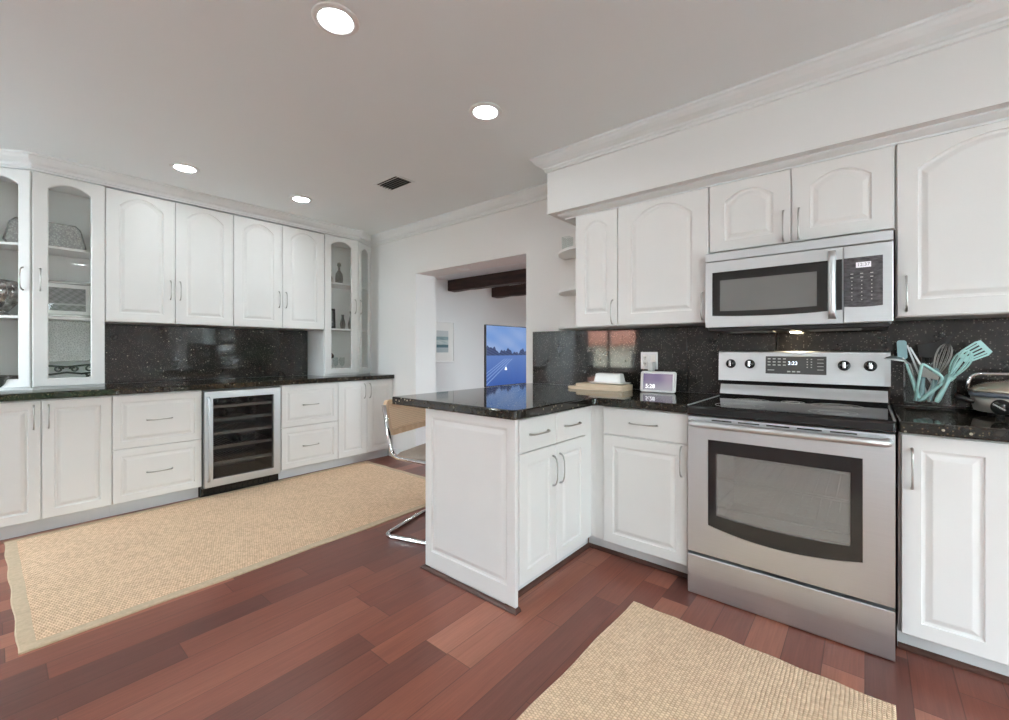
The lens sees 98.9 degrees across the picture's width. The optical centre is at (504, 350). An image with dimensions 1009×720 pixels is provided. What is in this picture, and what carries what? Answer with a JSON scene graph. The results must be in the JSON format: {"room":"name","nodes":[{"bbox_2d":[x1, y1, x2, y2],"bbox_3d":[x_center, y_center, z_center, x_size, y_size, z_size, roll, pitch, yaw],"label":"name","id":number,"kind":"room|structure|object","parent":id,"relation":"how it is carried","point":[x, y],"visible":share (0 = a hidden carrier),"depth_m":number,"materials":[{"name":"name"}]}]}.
{"room":"kitchen","nodes":[
{"label":"kitchen","id":0,"kind":"room"},
{"bbox_2d":[112,324,301,383],"bbox_3d":[-3.457,-0.065,3.247,0.150,2.490,5.230,0,0,40],"label":"wall","id":1,"kind":"structure","parent":0,"point":[124,324],"depth_m":4.00,"materials":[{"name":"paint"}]},
{"bbox_2d":[105,187,232,327],"bbox_3d":[-2.793,-0.710,3.605,0.398,0.990,0.837,0,0,40],"label":"upper cabinet","id":2,"kind":"object","parent":1,"relation":"attached to","point":[168,263],"visible":1,"depth_m":3.45,"materials":[{"name":"white wood"}]},
{"bbox_2d":[105,324,307,383],"bbox_3d":[-2.675,0.026,4.047,0.017,0.477,1.666,0,0,40],"label":"backsplash","id":3,"kind":"structure","parent":1,"relation":"attached to","point":[133,353],"depth_m":3.92,"materials":[{"name":"black stone"}]},
{"bbox_2d":[220,215,323,330],"bbox_3d":[-2.255,-0.710,4.247,0.398,0.990,0.834,0,0,40],"label":"upper cabinet","id":4,"kind":"object","parent":1,"relation":"attached to","point":[278,270],"visible":0.99,"depth_m":4.10,"materials":[{"name":"white wood"}]},
{"bbox_2d":[435,278,525,391],"bbox_3d":[-0.749,-0.065,8.559,0.150,2.490,5.850,0,0,40],"label":"wall","id":5,"kind":"structure","parent":0,"point":[469,310],"depth_m":8.51,"materials":[{"name":"paint"}]},
{"bbox_2d":[435,321,453,362],"bbox_3d":[-1.134,-0.160,7.962,0.025,0.760,0.560,0,0,40],"label":"framed picture","id":6,"kind":"object","parent":5,"relation":"attached to","point":[444,330],"visible":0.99,"depth_m":8.00,"materials":[{"name":"white plastic"}]},
{"bbox_2d":[436,330,447,351],"bbox_3d":[-1.143,-0.165,7.956,0.001,0.400,0.290,0,0,40],"label":"print","id":7,"kind":"object","parent":6,"relation":"attached to","point":[441,336],"depth_m":7.94},
{"bbox_2d":[0,0,976,287],"bbox_3d":[1.496,-1.360,3.183,10.500,0.100,11.500,0,0,40],"label":"ceiling","id":8,"kind":"structure","parent":0,"point":[270,106],"depth_m":2.10,"materials":[{"name":"paint"}]},
{"bbox_2d":[169,162,199,172],"bbox_3d":[-2.290,-1.304,3.097,0.180,0.009,0.180,0,0,40],"label":"recessed light","id":9,"kind":"object","parent":8,"relation":"in","point":[182,167],"visible":1,"depth_m":3.08,"materials":[{"name":"white"}]},
{"bbox_2d":[290,195,312,202],"bbox_3d":[-1.757,-1.304,3.732,0.180,0.009,0.180,0,0,40],"label":"recessed light","id":10,"kind":"object","parent":8,"relation":"in","point":[302,199],"visible":1,"depth_m":3.73,"materials":[{"name":"white"}]},
{"bbox_2d":[311,1,359,36],"bbox_3d":[-0.668,-1.304,1.709,0.180,0.009,0.180,0,0,40],"label":"recessed light","id":11,"kind":"object","parent":8,"relation":"in","point":[336,19],"visible":1,"depth_m":1.70,"materials":[{"name":"white plastic"}]},
{"bbox_2d":[373,174,414,190],"bbox_3d":[-0.863,-1.303,3.374,0.290,0.014,0.190,0,0,40],"label":"ceiling vent","id":12,"kind":"object","parent":8,"relation":"in","point":[394,182],"visible":1,"depth_m":3.36,"materials":[{"name":"metal"}]},
{"bbox_2d":[469,102,501,120],"bbox_3d":[-0.104,-1.304,2.365,0.180,0.009,0.180,0,0,40],"label":"recessed light","id":13,"kind":"object","parent":8,"relation":"in","point":[485,111],"visible":1,"depth_m":2.36,"materials":[{"name":"white"}]},
{"bbox_2d":[448,269,525,291],"bbox_3d":[1.140,-1.204,6.337,5.596,0.210,0.186,0,0,40],"label":"ceiling beam","id":14,"kind":"structure","parent":8,"relation":"attached to","point":[514,277],"depth_m":7.42,"materials":[{"name":"brown wood"}]},
{"bbox_2d":[492,284,525,297],"bbox_3d":[1.930,-1.204,7.279,5.596,0.210,0.186,0,0,40],"label":"ceiling beam","id":15,"kind":"structure","parent":8,"relation":"attached to","point":[520,289],"depth_m":8.70,"materials":[{"name":"brown wood"}]},
{"bbox_2d":[0,456,1008,719],"bbox_3d":[1.496,1.220,3.183,10.600,0.080,11.600,0,0,40],"label":"floor","id":16,"kind":"structure","parent":0,"point":[351,627],"depth_m":1.72,"materials":[{"name":"brown wood"}]},
{"bbox_2d":[0,395,111,539],"bbox_3d":[-3.178,0.746,2.943,0.658,0.868,0.674,0,0,40],"label":"base cabinet","id":17,"kind":"object","parent":16,"relation":"on","point":[56,454],"visible":1,"depth_m":2.80,"materials":[{"name":"white wood"}]},
{"bbox_2d":[0,373,393,401],"bbox_3d":[-2.435,0.288,3.834,0.659,0.044,3.013,0,0,40],"label":"countertop","id":18,"kind":"structure","parent":17,"relation":"on","point":[184,385],"depth_m":3.38,"materials":[{"name":"black stone"}]},
{"bbox_2d":[0,375,17,386],"bbox_3d":[-3.380,0.207,2.895,0.200,0.078,0.150,0,0,11],"label":"dish","id":19,"kind":"object","parent":18,"relation":"on","point":[3,378],"visible":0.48,"depth_m":2.85,"materials":[{"name":"clear glass"}]},
{"bbox_2d":[0,168,104,390],"bbox_3d":[-3.271,-0.473,3.037,0.400,1.478,0.644,0,0,40],"label":"display cabinet","id":20,"kind":"object","parent":18,"relation":"on","point":[37,199],"visible":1,"depth_m":3.04,"materials":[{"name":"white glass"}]},
{"bbox_2d":[0,279,17,314],"bbox_3d":[-3.418,-0.356,2.927,0.216,0.240,0.216,0,0,40],"label":"vase","id":21,"kind":"object","parent":20,"relation":"on","point":[8,288],"visible":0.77,"depth_m":2.90,"materials":[{"name":"clear glass"}]},
{"bbox_2d":[2,217,86,249],"bbox_3d":[-3.283,-0.825,3.096,0.070,0.195,0.416,0,0,40],"label":"platter","id":22,"kind":"object","parent":20,"relation":"on","point":[59,235],"visible":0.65,"depth_m":3.12,"materials":[{"name":"silver metal"}]},
{"bbox_2d":[0,242,90,259],"bbox_3d":[-3.293,-0.718,3.061,0.317,0.016,0.602,0,0,40],"label":"shelf","id":23,"kind":"object","parent":20,"relation":"attached to","point":[54,252],"depth_m":3.10,"materials":[{"name":"white wood"}]},
{"bbox_2d":[0,315,90,320],"bbox_3d":[-3.293,-0.228,3.061,0.317,0.016,0.602,0,0,40],"label":"shelf","id":24,"kind":"object","parent":20,"relation":"attached to","point":[2,317],"depth_m":3.03,"materials":[{"name":"white wood"}]},
{"bbox_2d":[48,280,90,317],"bbox_3d":[-3.230,-0.375,3.160,0.042,0.270,0.340,0,0,40],"label":"framed photo","id":25,"kind":"object","parent":20,"relation":"on","point":[65,298],"visible":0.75,"depth_m":3.19,"materials":[{"name":"silver"}]},
{"bbox_2d":[48,364,90,376],"bbox_3d":[-3.200,0.171,3.155,0.073,0.150,0.363,0,0,40],"label":"iron stand","id":26,"kind":"object","parent":20,"relation":"in","point":[71,367],"visible":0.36,"depth_m":3.16,"materials":[{"name":"black metal"}]},
{"bbox_2d":[48,320,90,361],"bbox_3d":[-3.185,-0.074,3.162,0.064,0.306,0.300,0,0,40],"label":"glass platter","id":27,"kind":"object","parent":26,"relation":"on","point":[67,340],"visible":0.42,"depth_m":3.17,"materials":[{"name":"glass"}]},
{"bbox_2d":[308,234,370,375],"bbox_3d":[-1.773,-0.473,4.822,0.400,1.478,0.661,0,0,40],"label":"display cabinet","id":28,"kind":"object","parent":18,"relation":"on","point":[350,291],"visible":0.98,"depth_m":4.80,"materials":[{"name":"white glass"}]},
{"bbox_2d":[331,309,335,327],"bbox_3d":[-1.919,-0.348,4.672,0.170,0.215,0.037,0,0,-36],"label":"framed photo","id":29,"kind":"object","parent":28,"relation":"on","point":[333,324],"visible":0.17,"depth_m":4.71,"materials":[{"name":"black plastic"}]},
{"bbox_2d":[331,282,366,290],"bbox_3d":[-1.801,-0.718,4.840,0.317,0.016,0.618,0,0,40],"label":"shelf","id":30,"kind":"object","parent":28,"relation":"attached to","point":[335,286],"depth_m":4.87,"materials":[{"name":"white wood"}]},
{"bbox_2d":[331,328,366,331],"bbox_3d":[-1.801,-0.228,4.840,0.317,0.016,0.618,0,0,40],"label":"shelf","id":31,"kind":"object","parent":28,"relation":"attached to","point":[332,329],"depth_m":4.80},
{"bbox_2d":[110,390,201,515],"bbox_3d":[-2.791,0.746,3.405,0.658,0.868,0.530,0,0,40],"label":"base cabinet","id":32,"kind":"object","parent":16,"relation":"on","point":[157,437],"visible":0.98,"depth_m":3.20,"materials":[{"name":"white wood"}]},
{"bbox_2d":[4,461,425,654],"bbox_3d":[-1.673,1.175,3.136,1.542,0.008,2.534,0,0,39],"label":"sisal rug","id":33,"kind":"object","parent":16,"relation":"on","point":[64,583],"visible":0.85,"depth_m":2.60,"materials":[{"name":"fabric"}]},
{"bbox_2d":[198,385,280,497],"bbox_3d":[-2.401,0.748,3.819,0.632,0.864,0.594,0,0,40],"label":"wine cooler","id":34,"kind":"object","parent":16,"relation":"on","point":[228,465],"visible":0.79,"depth_m":3.81,"materials":[{"name":"silver metal"}]},
{"bbox_2d":[213,398,219,404],"bbox_3d":[-2.481,0.421,3.666,0.306,0.074,0.074,0,0,40],"label":"wine bottle","id":35,"kind":"object","parent":34,"relation":"in","point":[215,401],"visible":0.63,"depth_m":3.59,"materials":[{"name":"black glass"}]},
{"bbox_2d":[213,408,229,416],"bbox_3d":[-2.436,0.531,3.719,0.306,0.074,0.074,0,0,40],"label":"wine bottle","id":36,"kind":"object","parent":34,"relation":"in","point":[222,412],"visible":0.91,"depth_m":3.67,"materials":[{"name":"black glass"}]},
{"bbox_2d":[218,397,235,402],"bbox_3d":[-2.404,0.421,3.757,0.306,0.074,0.074,0,0,40],"label":"wine bottle","id":37,"kind":"object","parent":34,"relation":"in","point":[230,399],"visible":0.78,"depth_m":3.70,"materials":[{"name":"black glass"}]},
{"bbox_2d":[224,433,242,440],"bbox_3d":[-2.372,0.756,3.796,0.306,0.074,0.074,0,0,40],"label":"wine bottle","id":38,"kind":"object","parent":34,"relation":"in","point":[232,436],"visible":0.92,"depth_m":3.75,"materials":[{"name":"black glass"}]},
{"bbox_2d":[198,474,277,497],"bbox_3d":[-2.416,1.143,3.831,0.474,0.073,0.594,0,0,40],"label":"grille","id":39,"kind":"object","parent":34,"relation":"attached to","point":[266,479],"depth_m":3.65,"materials":[{"name":"black metal"}]},
{"bbox_2d":[234,396,252,401],"bbox_3d":[-2.321,0.421,3.857,0.306,0.074,0.074,0,0,40],"label":"wine bottle","id":40,"kind":"object","parent":34,"relation":"in","point":[244,398],"visible":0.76,"depth_m":3.80,"materials":[{"name":"black glass"}]},
{"bbox_2d":[236,406,255,413],"bbox_3d":[-2.308,0.531,3.872,0.306,0.074,0.074,0,0,40],"label":"wine bottle","id":41,"kind":"object","parent":34,"relation":"in","point":[242,409],"visible":0.94,"depth_m":3.83,"materials":[{"name":"black glass"}]},
{"bbox_2d":[278,382,337,478],"bbox_3d":[-2.058,0.746,4.279,0.658,0.868,0.544,0,0,40],"label":"base cabinet","id":42,"kind":"object","parent":16,"relation":"on","point":[309,412],"visible":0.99,"depth_m":4.08,"materials":[{"name":"white wood"}]},
{"bbox_2d":[333,379,392,466],"bbox_3d":[-1.674,0.746,4.736,0.658,0.868,0.648,0,0,40],"label":"base cabinet","id":43,"kind":"object","parent":16,"relation":"on","point":[362,436],"visible":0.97,"depth_m":4.51,"materials":[{"name":"white wood"}]},
{"bbox_2d":[382,399,425,545],"bbox_3d":[-0.457,0.750,2.860,0.523,0.861,0.497,0,0,23],"label":"chair","id":44,"kind":"object","parent":16,"relation":"on","point":[398,419],"visible":0.5,"depth_m":2.80,"materials":[{"name":"silver metal"}]},
{"bbox_2d":[426,406,590,607],"bbox_3d":[0.252,0.746,2.647,0.658,0.868,1.340,0,0,40],"label":"base cabinet","id":45,"kind":"object","parent":16,"relation":"on","point":[508,501],"visible":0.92,"depth_m":2.13,"materials":[{"name":"white wood"}]},
{"bbox_2d":[420,564,520,615],"bbox_3d":[0.052,1.171,2.438,0.660,0.018,0.798,0,0,40],"label":"trim","id":46,"kind":"structure","parent":45,"relation":"attached to","point":[425,567],"depth_m":2.10,"materials":[{"name":"brown wood"}]},
{"bbox_2d":[392,383,718,419],"bbox_3d":[0.331,0.288,2.562,1.426,0.044,1.371,0,0,40],"label":"countertop","id":47,"kind":"structure","parent":45,"relation":"on","point":[519,401],"depth_m":2.35,"materials":[{"name":"black stone"}]},
{"bbox_2d":[568,385,632,391],"bbox_3d":[0.655,0.257,2.975,0.410,0.018,0.200,0,0,39],"label":"cutting board","id":48,"kind":"object","parent":47,"relation":"on","point":[569,386],"visible":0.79,"depth_m":2.88,"materials":[{"name":"brown wood"}]},
{"bbox_2d":[576,382,632,388],"bbox_3d":[0.678,0.237,2.955,0.360,0.020,0.180,0,0,42],"label":"cutting board","id":49,"kind":"object","parent":48,"relation":"on","point":[583,384],"visible":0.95,"depth_m":2.87,"materials":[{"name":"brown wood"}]},
{"bbox_2d":[589,373,630,384],"bbox_3d":[0.710,0.190,2.923,0.256,0.074,0.144,0,0,40],"label":"butter dish","id":50,"kind":"object","parent":49,"relation":"on","point":[600,378],"visible":1,"depth_m":2.88,"materials":[{"name":"white ceramic"}]},
{"bbox_2d":[589,381,630,384],"bbox_3d":[0.710,0.220,2.923,0.256,0.013,0.144,0,0,40],"label":"tray","id":51,"kind":"object","parent":50,"relation":"on","point":[593,382],"depth_m":2.87,"materials":[{"name":"white ceramic"}]},
{"bbox_2d":[640,371,676,392],"bbox_3d":[0.986,0.199,2.753,0.222,0.133,0.085,0,0,37],"label":"smart display","id":52,"kind":"object","parent":47,"relation":"on","point":[651,381],"visible":1,"depth_m":2.72,"materials":[{"name":"white plastic"}]},
{"bbox_2d":[505,542,687,604],"bbox_3d":[0.490,1.170,2.115,0.613,0.020,0.790,0,0,40],"label":"trim","id":53,"kind":"structure","parent":16,"relation":"on","point":[582,549],"depth_m":2.35,"materials":[{"name":"brown wood"}]},
{"bbox_2d":[589,405,689,573],"bbox_3d":[0.873,0.746,2.572,0.608,0.868,0.658,0,0,40],"label":"base cabinet","id":54,"kind":"object","parent":16,"relation":"on","point":[639,457],"visible":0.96,"depth_m":2.31,"materials":[{"name":"white wood"}]},
{"bbox_2d":[516,601,896,719],"bbox_3d":[0.266,1.175,0.939,0.917,0.008,2.087,0,0,41],"label":"sisal rug","id":55,"kind":"object","parent":16,"relation":"on","point":[647,664],"visible":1,"depth_m":1.51,"materials":[{"name":"beige wicker"}]},
{"bbox_2d":[687,351,896,661],"bbox_3d":[1.379,0.591,2.102,0.765,1.174,0.726,0,0,40],"label":"electric range","id":56,"kind":"object","parent":16,"relation":"on","point":[791,466],"visible":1,"depth_m":1.97,"materials":[{"name":"silver metal"}]},
{"bbox_2d":[688,415,894,607],"bbox_3d":[1.344,0.645,2.060,0.753,0.655,0.616,0,0,40],"label":"oven","id":57,"kind":"object","parent":56,"relation":"in","point":[809,505],"depth_m":1.91,"materials":[{"name":"silver metal"}]},
{"bbox_2d":[687,395,896,432],"bbox_3d":[1.374,0.288,2.095,0.759,0.048,0.614,0,0,40],"label":"cooktop","id":58,"kind":"object","parent":56,"relation":"in","point":[839,415],"depth_m":1.95,"materials":[{"name":"glass"}]},
{"bbox_2d":[895,427,1008,676],"bbox_3d":[1.912,0.746,1.700,0.560,0.868,0.658,0,0,40],"label":"base cabinet","id":59,"kind":"object","parent":16,"relation":"on","point":[952,494],"visible":0.99,"depth_m":1.56,"materials":[{"name":"white wood"}]},
{"bbox_2d":[891,405,1008,441],"bbox_3d":[2.566,0.288,1.150,2.268,0.044,0.661,0,0,40],"label":"countertop","id":60,"kind":"structure","parent":59,"relation":"on","point":[933,421],"depth_m":1.61,"materials":[{"name":"black stone"}]},
{"bbox_2d":[903,362,955,411],"bbox_3d":[1.898,0.161,1.932,0.168,0.210,0.120,0,0,40],"label":"jar","id":61,"kind":"object","parent":60,"relation":"on","point":[953,403],"visible":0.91,"depth_m":1.94,"materials":[{"name":"clear glass"}]},
{"bbox_2d":[884,356,915,382],"bbox_3d":[1.807,0.126,1.962,0.129,0.200,0.084,0,0,40],"label":"ladle","id":62,"kind":"object","parent":61,"relation":"in","point":[895,358],"visible":0.85,"depth_m":1.96,"materials":[{"name":"metal"}]},
{"bbox_2d":[884,356,906,361],"bbox_3d":[1.791,0.036,1.976,0.084,0.020,0.084,13,8,39],"label":"bowl","id":63,"kind":"object","parent":62,"relation":"on","point":[895,358],"depth_m":1.96,"materials":[{"name":"metal"}]},
{"bbox_2d":[897,340,920,401],"bbox_3d":[1.823,0.091,1.947,0.082,0.275,0.018,0,0,40],"label":"spatula","id":64,"kind":"object","parent":61,"relation":"in","point":[901,344],"visible":1,"depth_m":1.95,"materials":[{"name":"teal plastic"}]},
{"bbox_2d":[907,345,931,393],"bbox_3d":[1.887,0.100,1.957,0.097,0.252,0.027,0,0,40],"label":"tongs","id":65,"kind":"object","parent":61,"relation":"in","point":[908,347],"visible":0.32,"depth_m":1.97,"materials":[{"name":"metal"}]},
{"bbox_2d":[916,345,924,366],"bbox_3d":[1.915,0.097,1.980,0.042,0.256,0.019,0,0,40],"label":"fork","id":66,"kind":"object","parent":61,"relation":"in","point":[922,358],"visible":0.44,"depth_m":1.98,"materials":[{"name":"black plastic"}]},
{"bbox_2d":[919,376,924,401],"bbox_3d":[1.863,0.152,1.925,0.025,0.151,0.020,0,0,40],"label":"spoon","id":67,"kind":"object","parent":61,"relation":"in","point":[922,382],"visible":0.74,"depth_m":1.92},
{"bbox_2d":[913,363,943,400],"bbox_3d":[1.860,0.141,1.896,0.096,0.169,0.020,0,0,44],"label":"grater","id":68,"kind":"object","parent":61,"relation":"in","point":[924,372],"visible":1,"depth_m":1.90,"materials":[{"name":"teal plastic"}]},
{"bbox_2d":[927,368,939,401],"bbox_3d":[1.889,0.152,1.903,0.039,0.152,0.020,0,0,40],"label":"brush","id":69,"kind":"object","parent":61,"relation":"in","point":[930,398],"visible":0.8,"depth_m":1.90,"materials":[{"name":"teal plastic"}]},
{"bbox_2d":[918,336,952,399],"bbox_3d":[1.944,0.080,1.951,0.114,0.291,0.013,0,0,38],"label":"turner","id":70,"kind":"object","parent":61,"relation":"in","point":[928,350],"visible":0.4,"depth_m":1.96,"materials":[{"name":"black plastic"}]},
{"bbox_2d":[918,372,956,401],"bbox_3d":[1.889,0.161,1.886,0.123,0.137,0.016,0,0,33],"label":"slotted spoon","id":71,"kind":"object","parent":61,"relation":"in","point":[938,386],"visible":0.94,"depth_m":1.89,"materials":[{"name":"teal plastic"}]},
{"bbox_2d":[944,372,956,380],"bbox_3d":[1.923,0.113,1.862,0.011,0.046,0.032,0,40,-50],"label":"bowl","id":72,"kind":"object","parent":71,"relation":"on","point":[946,376],"depth_m":1.87,"materials":[{"name":"teal plastic"}]},
{"bbox_2d":[927,343,952,391],"bbox_3d":[1.939,0.097,1.930,0.090,0.258,0.054,0,0,40],"label":"whisk","id":73,"kind":"object","parent":61,"relation":"in","point":[948,345],"visible":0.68,"depth_m":1.92,"materials":[{"name":"metal"}]},
{"bbox_2d":[934,350,973,402],"bbox_3d":[1.919,0.113,1.846,0.117,0.231,0.059,0,0,40],"label":"whisk","id":74,"kind":"object","parent":61,"relation":"in","point":[938,398],"visible":1,"depth_m":1.84,"materials":[{"name":"teal plastic"}]},
{"bbox_2d":[924,340,992,401],"bbox_3d":[1.933,0.094,1.855,0.023,0.274,0.216,0,0,-36],"label":"slotted turner","id":75,"kind":"object","parent":61,"relation":"in","point":[980,343],"visible":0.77,"depth_m":1.81,"materials":[{"name":"teal plastic"}]},
{"bbox_2d":[955,372,1008,417],"bbox_3d":[2.116,0.178,1.690,0.489,0.176,0.324,0,0,40],"label":"skillet","id":76,"kind":"object","parent":60,"relation":"on","point":[990,396],"visible":1,"depth_m":1.73,"materials":[{"name":"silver metal"}]},
{"bbox_2d":[898,641,1008,684],"bbox_3d":[2.421,1.170,0.999,2.236,0.020,0.017,0,0,40],"label":"trim","id":77,"kind":"structure","parent":16,"relation":"on","point":[937,657],"depth_m":1.61,"materials":[{"name":"brown wood"}]},
{"bbox_3d":[0.208,0.910,6.157,0.503,0.540,1.800,0,0,40],"label":"media cabinet","id":78,"kind":"object","parent":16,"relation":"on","visible":0},
{"bbox_2d":[484,324,525,386],"bbox_3d":[0.196,0.149,6.192,0.240,0.979,1.460,0,0,40],"label":"television","id":79,"kind":"object","parent":78,"relation":"on","point":[504,346],"visible":0.6,"depth_m":5.89,"materials":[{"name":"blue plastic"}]},
{"bbox_2d":[370,199,974,455],"bbox_3d":[1.249,-0.065,2.888,10.500,2.490,0.270,0,0,40],"label":"wall","id":80,"kind":"structure","parent":0,"point":[404,271],"depth_m":4.42,"materials":[{"name":"paint"}]},
{"bbox_2d":[0,148,370,246],"bbox_3d":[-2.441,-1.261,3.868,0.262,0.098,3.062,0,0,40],"label":"trim","id":81,"kind":"structure","parent":80,"relation":"attached to","point":[9,158],"depth_m":3.40,"materials":[{"name":"white wood"}]},
{"bbox_2d":[393,448,403,454],"bbox_3d":[-1.089,1.130,4.664,0.395,0.100,0.014,0,0,40],"label":"baseboard","id":82,"kind":"structure","parent":80,"relation":"attached to","point":[397,451],"depth_m":4.72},
{"bbox_2d":[370,183,546,246],"bbox_3d":[-0.605,-1.262,4.211,2.980,0.095,0.085,0,0,40],"label":"trim","id":83,"kind":"structure","parent":80,"relation":"attached to","point":[537,193],"depth_m":3.99,"materials":[{"name":"white wood"}]},
{"bbox_2d":[559,233,591,330],"bbox_3d":[0.472,-0.527,3.170,0.330,0.742,0.292,0,0,40],"label":"corner shelf","id":84,"kind":"object","parent":80,"relation":"attached to","point":[567,253],"visible":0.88,"depth_m":3.32,"materials":[{"name":"white wood"}]},
{"bbox_2d":[576,208,632,329],"bbox_3d":[0.691,-0.526,2.934,0.306,0.744,0.368,0,0,40],"label":"upper cabinet","id":85,"kind":"object","parent":80,"relation":"attached to","point":[596,233],"visible":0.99,"depth_m":2.81,"materials":[{"name":"white wood"}]},
{"bbox_2d":[618,188,709,327],"bbox_3d":[1.015,-0.526,2.662,0.536,0.744,0.368,0,0,40],"label":"upper cabinet","id":86,"kind":"object","parent":80,"relation":"attached to","point":[664,243],"visible":0.98,"depth_m":2.54,"materials":[{"name":"white wood"}]},
{"bbox_2d":[533,317,1008,408],"bbox_3d":[1.998,0.057,2.071,4.600,0.418,0.017,0,0,40],"label":"backsplash","id":87,"kind":"structure","parent":80,"relation":"attached to","point":[559,357],"depth_m":2.62,"materials":[{"name":"black stone"}]},
{"bbox_2d":[641,352,657,368],"bbox_3d":[0.975,0.068,2.912,0.116,0.116,0.010,0,0,40],"label":"wall outlet","id":88,"kind":"object","parent":87,"relation":"attached to","point":[646,357],"visible":0.92,"depth_m":2.91,"materials":[{"name":"plastic"}]},
{"bbox_2d":[643,355,646,365],"bbox_3d":[0.952,0.068,2.927,0.030,0.076,0.003,0,0,40],"label":"socket","id":89,"kind":"object","parent":88,"relation":"attached to","point":[644,356],"depth_m":2.93,"materials":[{"name":"white plastic"}]},
{"bbox_2d":[648,362,654,370],"bbox_3d":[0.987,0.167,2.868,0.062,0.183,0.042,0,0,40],"label":"plug adapter","id":90,"kind":"object","parent":88,"relation":"attached to","point":[651,365],"visible":0.78,"depth_m":2.86,"materials":[{"name":"white plastic"}]},
{"bbox_2d":[650,355,654,361],"bbox_3d":[0.994,0.068,2.892,0.034,0.076,0.003,0,0,40],"label":"switch","id":91,"kind":"object","parent":88,"relation":"attached to","point":[652,357],"depth_m":2.89,"materials":[{"name":"white plastic"}]},
{"bbox_2d":[710,146,894,253],"bbox_3d":[1.512,-0.715,2.245,0.758,0.366,0.368,0,0,40],"label":"upper cabinet","id":92,"kind":"object","parent":80,"relation":"attached to","point":[854,194],"visible":1,"depth_m":2.08,"materials":[{"name":"white wood"}]},
{"bbox_2d":[705,230,892,333],"bbox_3d":[1.477,-0.307,2.214,0.757,0.426,0.429,0,0,40],"label":"microwave","id":93,"kind":"object","parent":92,"relation":"attached to","point":[842,283],"visible":1,"depth_m":2.06,"materials":[{"name":"metal"}]},
{"bbox_2d":[893,119,1008,320],"bbox_3d":[2.037,-0.521,1.805,0.608,0.753,0.368,0,0,40],"label":"upper cabinet","id":94,"kind":"object","parent":80,"relation":"attached to","point":[951,236],"visible":0.99,"depth_m":1.77,"materials":[{"name":"white wood"}]},
{"bbox_2d":[547,27,1008,225],"bbox_3d":[2.682,-1.123,1.235,5.880,0.375,0.420,0,0,40],"label":"soffit","id":95,"kind":"structure","parent":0,"point":[969,77],"depth_m":2.02,"materials":[{"name":"paint"}]},
{"bbox_2d":[530,0,1008,173],"bbox_3d":[2.622,-1.262,1.230,5.965,0.095,0.505,0,0,40],"label":"trim","id":96,"kind":"structure","parent":95,"relation":"attached to","point":[977,18],"depth_m":1.99,"materials":[{"name":"white wood"}]},
{"bbox_2d":[558,107,1008,223],"bbox_3d":[2.717,-0.917,1.238,5.830,0.036,0.370,0,0,40],"label":"trim","id":97,"kind":"structure","parent":95,"relation":"attached to","point":[1001,114],"depth_m":2.06,"materials":[{"name":"white wood"}]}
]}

